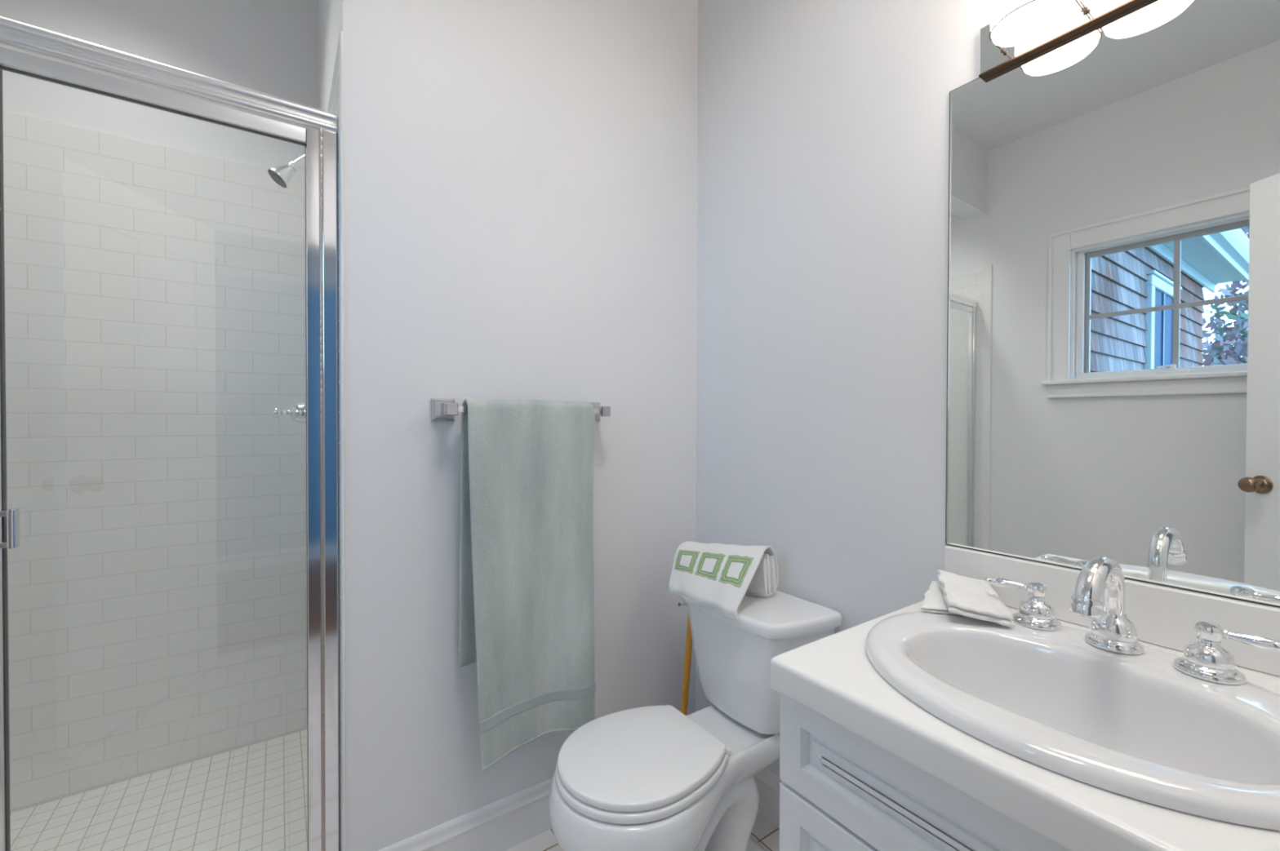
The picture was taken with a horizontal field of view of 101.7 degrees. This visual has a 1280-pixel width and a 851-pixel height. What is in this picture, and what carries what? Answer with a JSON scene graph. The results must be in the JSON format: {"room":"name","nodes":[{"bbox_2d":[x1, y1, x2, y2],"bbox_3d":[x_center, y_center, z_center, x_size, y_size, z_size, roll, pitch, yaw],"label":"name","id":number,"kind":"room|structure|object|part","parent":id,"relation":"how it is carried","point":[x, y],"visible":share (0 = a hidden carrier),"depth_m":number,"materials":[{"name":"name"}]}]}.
{"room":"bathroom","nodes":[
{"label":"bathroom","id":0,"kind":"room"},
{"bbox_2d":[0,0,318,177],"bbox_3d":[-1.382,-0.229,1.843,2.220,2.730,0.112,0,1,-35],"label":"wall","id":1,"kind":"structure","parent":0,"point":[268,46],"depth_m":1.70,"materials":[{"name":"white paint"}]},
{"bbox_2d":[3,110,306,813],"bbox_3d":[-1.658,0.123,1.584,1.170,2.030,0.008,0,1,-35],"label":"tiled wall","id":2,"kind":"structure","parent":1,"relation":"attached to","point":[155,294],"depth_m":1.65,"materials":[{"name":"white tile"}]},
{"bbox_2d":[10,729,307,850],"bbox_3d":[-1.437,1.127,1.270,1.156,0.030,0.780,0,1,-35],"label":"floor","id":3,"kind":"structure","parent":0,"point":[254,797],"depth_m":1.50,"materials":[{"name":"tile"}]},
{"bbox_2d":[318,0,337,111],"bbox_3d":[-0.910,-0.225,1.634,0.120,2.730,0.768,0,1,-35],"label":"wall","id":4,"kind":"structure","parent":0,"point":[327,9],"depth_m":1.57,"materials":[{"name":"white paint"}]},
{"bbox_2d":[327,35,342,850],"bbox_3d":[-0.928,0.126,1.551,0.007,2.030,0.876,0,1,-35],"label":"tiled wall","id":5,"kind":"structure","parent":4,"relation":"attached to","point":[334,100],"depth_m":1.21,"materials":[{"name":"white tile"}]},
{"bbox_2d":[266,154,305,188],"bbox_3d":[-0.982,-0.750,1.495,0.142,0.148,0.060,0,1,-38],"label":"rose","id":6,"kind":"object","parent":5,"relation":"attached to","point":[282,175],"visible":0.67,"depth_m":1.47,"materials":[{"name":"silver metal"}]},
{"bbox_3d":[-0.963,-0.780,1.513,0.088,0.088,0.060,0,1,-35],"label":"shower arm","id":7,"kind":"part","parent":6,"relation":"part of","materials":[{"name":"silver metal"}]},
{"bbox_2d":[271,402,306,423],"bbox_3d":[-0.984,-0.037,1.508,0.133,0.150,0.150,0,1,-35],"label":"shower valve","id":8,"kind":"object","parent":5,"relation":"attached to","point":[297,412],"visible":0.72,"depth_m":1.49,"materials":[{"name":"silver metal"}]},
{"bbox_2d":[339,31,346,850],"bbox_3d":[-0.678,0.128,1.190,0.007,2.034,0.018,0,1,-35],"label":"trim","id":9,"kind":"structure","parent":5,"relation":"attached to","point":[341,33],"depth_m":1.18,"materials":[{"name":"white paint"}]},
{"bbox_2d":[337,0,697,850],"bbox_3d":[-0.755,-0.220,1.202,2.224,2.730,0.120,0,1,-35],"label":"wall","id":10,"kind":"structure","parent":0,"point":[520,176],"depth_m":1.38,"materials":[{"name":"white paint"}]},
{"bbox_2d":[378,777,553,850],"bbox_3d":[-0.238,1.075,1.492,1.052,0.136,0.016,0,1,-35],"label":"baseboard","id":11,"kind":"structure","parent":10,"relation":"attached to","point":[503,824],"depth_m":1.39,"materials":[{"name":"white paint"}]},
{"bbox_2d":[431,398,610,421],"bbox_3d":[-0.295,-0.040,1.394,0.482,0.056,0.088,0,1,-35],"label":"towel bar","id":12,"kind":"object","parent":10,"relation":"attached to","point":[442,410],"visible":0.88,"depth_m":1.29,"materials":[{"name":"silver metal"}]},
{"bbox_3d":[-0.470,-0.039,1.273,0.056,0.056,0.088,0,1,-35],"label":"post","id":13,"kind":"part","parent":12,"relation":"part of","materials":[{"name":"silver metal"}]},
{"bbox_2d":[458,398,595,772],"bbox_3d":[-0.287,0.382,1.372,0.348,0.898,0.102,0,1,-37],"label":"bath towel","id":14,"kind":"object","parent":12,"relation":"hanging from","point":[526,606],"visible":0.98,"depth_m":1.33,"materials":[{"name":"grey fabric"}]},
{"bbox_3d":[-0.120,-0.041,1.515,0.056,0.056,0.088,0,1,-35],"label":"post","id":15,"kind":"part","parent":12,"relation":"part of","materials":[{"name":"silver metal"}]},
{"bbox_2d":[506,812,779,850],"bbox_3d":[-0.245,1.185,0.429,2.574,0.060,1.800,0,1,-35],"label":"floor","id":16,"kind":"structure","parent":0,"point":[765,833],"depth_m":1.44,"materials":[{"name":"tile"}]},
{"bbox_2d":[680,611,692,715],"bbox_3d":[0.124,0.860,1.617,0.128,0.566,0.128,0,1,-35],"label":"plunger","id":17,"kind":"object","parent":16,"relation":"on","point":[685,693],"visible":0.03,"depth_m":1.62,"materials":[{"name":"brown wood"}]},
{"bbox_2d":[548,590,841,850],"bbox_3d":[0.108,0.806,1.284,0.716,0.682,0.425,0,1,-35],"label":"toilet","id":18,"kind":"object","parent":16,"relation":"on","point":[651,778],"visible":0.97,"depth_m":1.22,"materials":[{"name":"white ceramic"}]},
{"bbox_3d":[-0.007,0.758,1.174,0.368,0.019,0.328,0,1,-35],"label":"seat","id":19,"kind":"part","parent":18,"relation":"part of","materials":[{"name":"white plastic"}]},
{"bbox_3d":[-0.007,0.737,1.173,0.360,0.020,0.320,0,1,-35],"label":"lid","id":20,"kind":"part","parent":18,"relation":"part of","materials":[{"name":"white plastic"}]},
{"bbox_3d":[0.100,0.958,1.250,0.658,0.378,0.358,0,1,-35],"label":"bowl","id":21,"kind":"part","parent":18,"relation":"part of","materials":[{"name":"white ceramic"}]},
{"bbox_3d":[0.135,0.518,1.511,0.053,0.019,0.018,0,1,-35],"label":"flush lever","id":22,"kind":"part","parent":18,"relation":"part of","materials":[{"name":"silver metal"}]},
{"bbox_2d":[668,542,778,620],"bbox_3d":[0.208,0.398,1.437,0.276,0.156,0.204,1,1,44],"label":"hand towel","id":23,"kind":"object","parent":18,"relation":"on","point":[717,576],"visible":1,"depth_m":1.40,"materials":[{"name":"white fabric"}]},
{"bbox_3d":[0.298,0.632,1.407,0.216,0.265,0.390,0,1,-35],"label":"tank","id":24,"kind":"part","parent":18,"relation":"part of","materials":[{"name":"white ceramic"}]},
{"bbox_3d":[0.297,0.482,1.404,0.240,0.035,0.414,0,1,-35],"label":"tank lid","id":25,"kind":"part","parent":18,"relation":"part of","materials":[{"name":"white ceramic"}]},
{"bbox_2d":[779,693,1067,850],"bbox_3d":[0.671,0.780,0.620,0.542,0.750,0.826,0,1,-35],"label":"vanity cabinet","id":26,"kind":"object","parent":16,"relation":"on","point":[840,791],"visible":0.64,"depth_m":0.69,"materials":[{"name":"white paint"}]},
{"bbox_3d":[0.305,0.800,0.690,0.020,0.495,0.294,0,1,-35],"label":"door","id":27,"kind":"part","parent":26,"relation":"part of","materials":[{"name":"white paint"}]},
{"bbox_2d":[770,546,1279,850],"bbox_3d":[0.665,0.333,0.611,0.561,0.144,0.839,0,1,-35],"label":"countertop","id":28,"kind":"structure","parent":26,"relation":"on","point":[833,677],"depth_m":0.67,"materials":[{"name":"white stone"}]},
{"bbox_2d":[865,611,1279,831],"bbox_3d":[0.573,0.420,0.700,0.448,0.172,0.518,0,1,-35],"label":"sink","id":29,"kind":"object","parent":28,"relation":"in","point":[1140,727],"visible":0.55,"depth_m":0.68,"materials":[{"name":"white ceramic"}]},
{"bbox_2d":[920,581,959,615],"bbox_3d":[0.580,0.323,0.982,0.077,0.015,0.193,1,1,33],"label":"washcloth","id":30,"kind":"object","parent":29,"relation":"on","point":[934,602],"visible":0.41,"depth_m":0.94,"materials":[{"name":"white fabric"}]},
{"bbox_2d":[937,569,1013,626],"bbox_3d":[0.602,0.308,0.948,0.096,0.041,0.199,0,1,24],"label":"washcloth","id":31,"kind":"object","parent":30,"relation":"on","point":[966,597],"visible":1,"depth_m":0.90,"materials":[{"name":"white fabric"}]},
{"bbox_2d":[983,555,1279,685],"bbox_3d":[0.678,0.262,0.762,0.183,0.143,0.352,0,1,-35],"label":"faucet","id":32,"kind":"object","parent":28,"relation":"on","point":[1101,578],"visible":1,"depth_m":0.73,"materials":[{"name":"silver metal"}]},
{"bbox_3d":[0.641,0.276,0.905,0.016,0.016,0.077,0,1,-41],"label":"lever","id":33,"kind":"part","parent":32,"relation":"part of","materials":[{"name":"silver metal"}]},
{"bbox_3d":[0.668,0.298,0.878,0.068,0.068,0.068,0,1,-35],"label":"handle","id":34,"kind":"part","parent":32,"relation":"part of","materials":[{"name":"silver metal"}]},
{"bbox_3d":[0.678,0.262,0.763,0.169,0.143,0.068,0,1,-35],"label":"spout","id":35,"kind":"part","parent":32,"relation":"part of","materials":[{"name":"silver metal"}]},
{"bbox_3d":[0.769,0.301,0.705,0.068,0.068,0.068,0,1,-35],"label":"handle","id":36,"kind":"part","parent":32,"relation":"part of","materials":[{"name":"silver metal"}]},
{"bbox_3d":[0.793,0.279,0.675,0.016,0.016,0.077,0,1,-35],"label":"lever","id":37,"kind":"part","parent":32,"relation":"part of","materials":[{"name":"silver metal"}]},
{"bbox_3d":[-1.185,1.105,0.907,1.155,0.085,0.104,0,1,-35],"label":"trim","id":38,"kind":"structure","parent":16,"relation":"on","visible":0},
{"bbox_2d":[0,16,340,850],"bbox_3d":[-1.185,0.168,0.901,1.156,1.788,0.054,0,1,-35],"label":"shower door frame","id":39,"kind":"structure","parent":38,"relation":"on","point":[26,50],"depth_m":1.19,"materials":[{"name":"silver metal"}]},
{"bbox_3d":[-1.133,0.183,0.918,0.052,0.071,0.022,0,1,-35],"label":"handle","id":40,"kind":"part","parent":39,"relation":"part of","materials":[{"name":"silver metal"}]},
{"bbox_2d":[695,0,1279,777],"bbox_3d":[0.721,-0.215,1.127,0.120,2.730,1.880,0,1,-35],"label":"wall","id":41,"kind":"structure","parent":0,"point":[824,125],"depth_m":1.35,"materials":[{"name":"white paint"}]},
{"bbox_2d":[754,768,782,829],"bbox_3d":[0.417,1.078,1.455,0.016,0.136,0.822,0,1,-35],"label":"baseboard","id":42,"kind":"structure","parent":41,"relation":"attached to","point":[767,783],"depth_m":1.51,"materials":[{"name":"white paint"}]},
{"bbox_2d":[978,0,1146,79],"bbox_3d":[0.809,-0.755,0.778,0.126,0.122,0.584,0,1,-35],"label":"vanity light","id":43,"kind":"object","parent":41,"relation":"attached to","point":[1017,30],"visible":1,"depth_m":0.92,"materials":[{"name":"white glass"}]},
{"bbox_3d":[0.692,-0.752,0.924,0.092,0.106,0.122,0,1,-35],"label":"lamp shade","id":44,"kind":"part","parent":43,"relation":"part of","materials":[{"name":"white glass"}]},
{"bbox_3d":[0.763,-0.750,0.821,0.092,0.106,0.122,0,1,-35],"label":"lamp shade","id":45,"kind":"part","parent":43,"relation":"part of","materials":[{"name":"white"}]},
{"bbox_2d":[944,546,1279,676],"bbox_3d":[0.888,0.307,0.764,0.018,0.094,0.838,0,1,-35],"label":"backsplash","id":46,"kind":"structure","parent":41,"relation":"attached to","point":[1166,617],"depth_m":0.84,"materials":[{"name":"white laminate"}]},
{"bbox_2d":[945,0,1279,608],"bbox_3d":[0.861,-0.223,0.812,0.006,0.962,0.724,0,1,-35],"label":"vanity mirror","id":47,"kind":"object","parent":41,"relation":"attached to","point":[1113,332],"visible":1,"depth_m":0.87,"materials":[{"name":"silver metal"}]}
]}

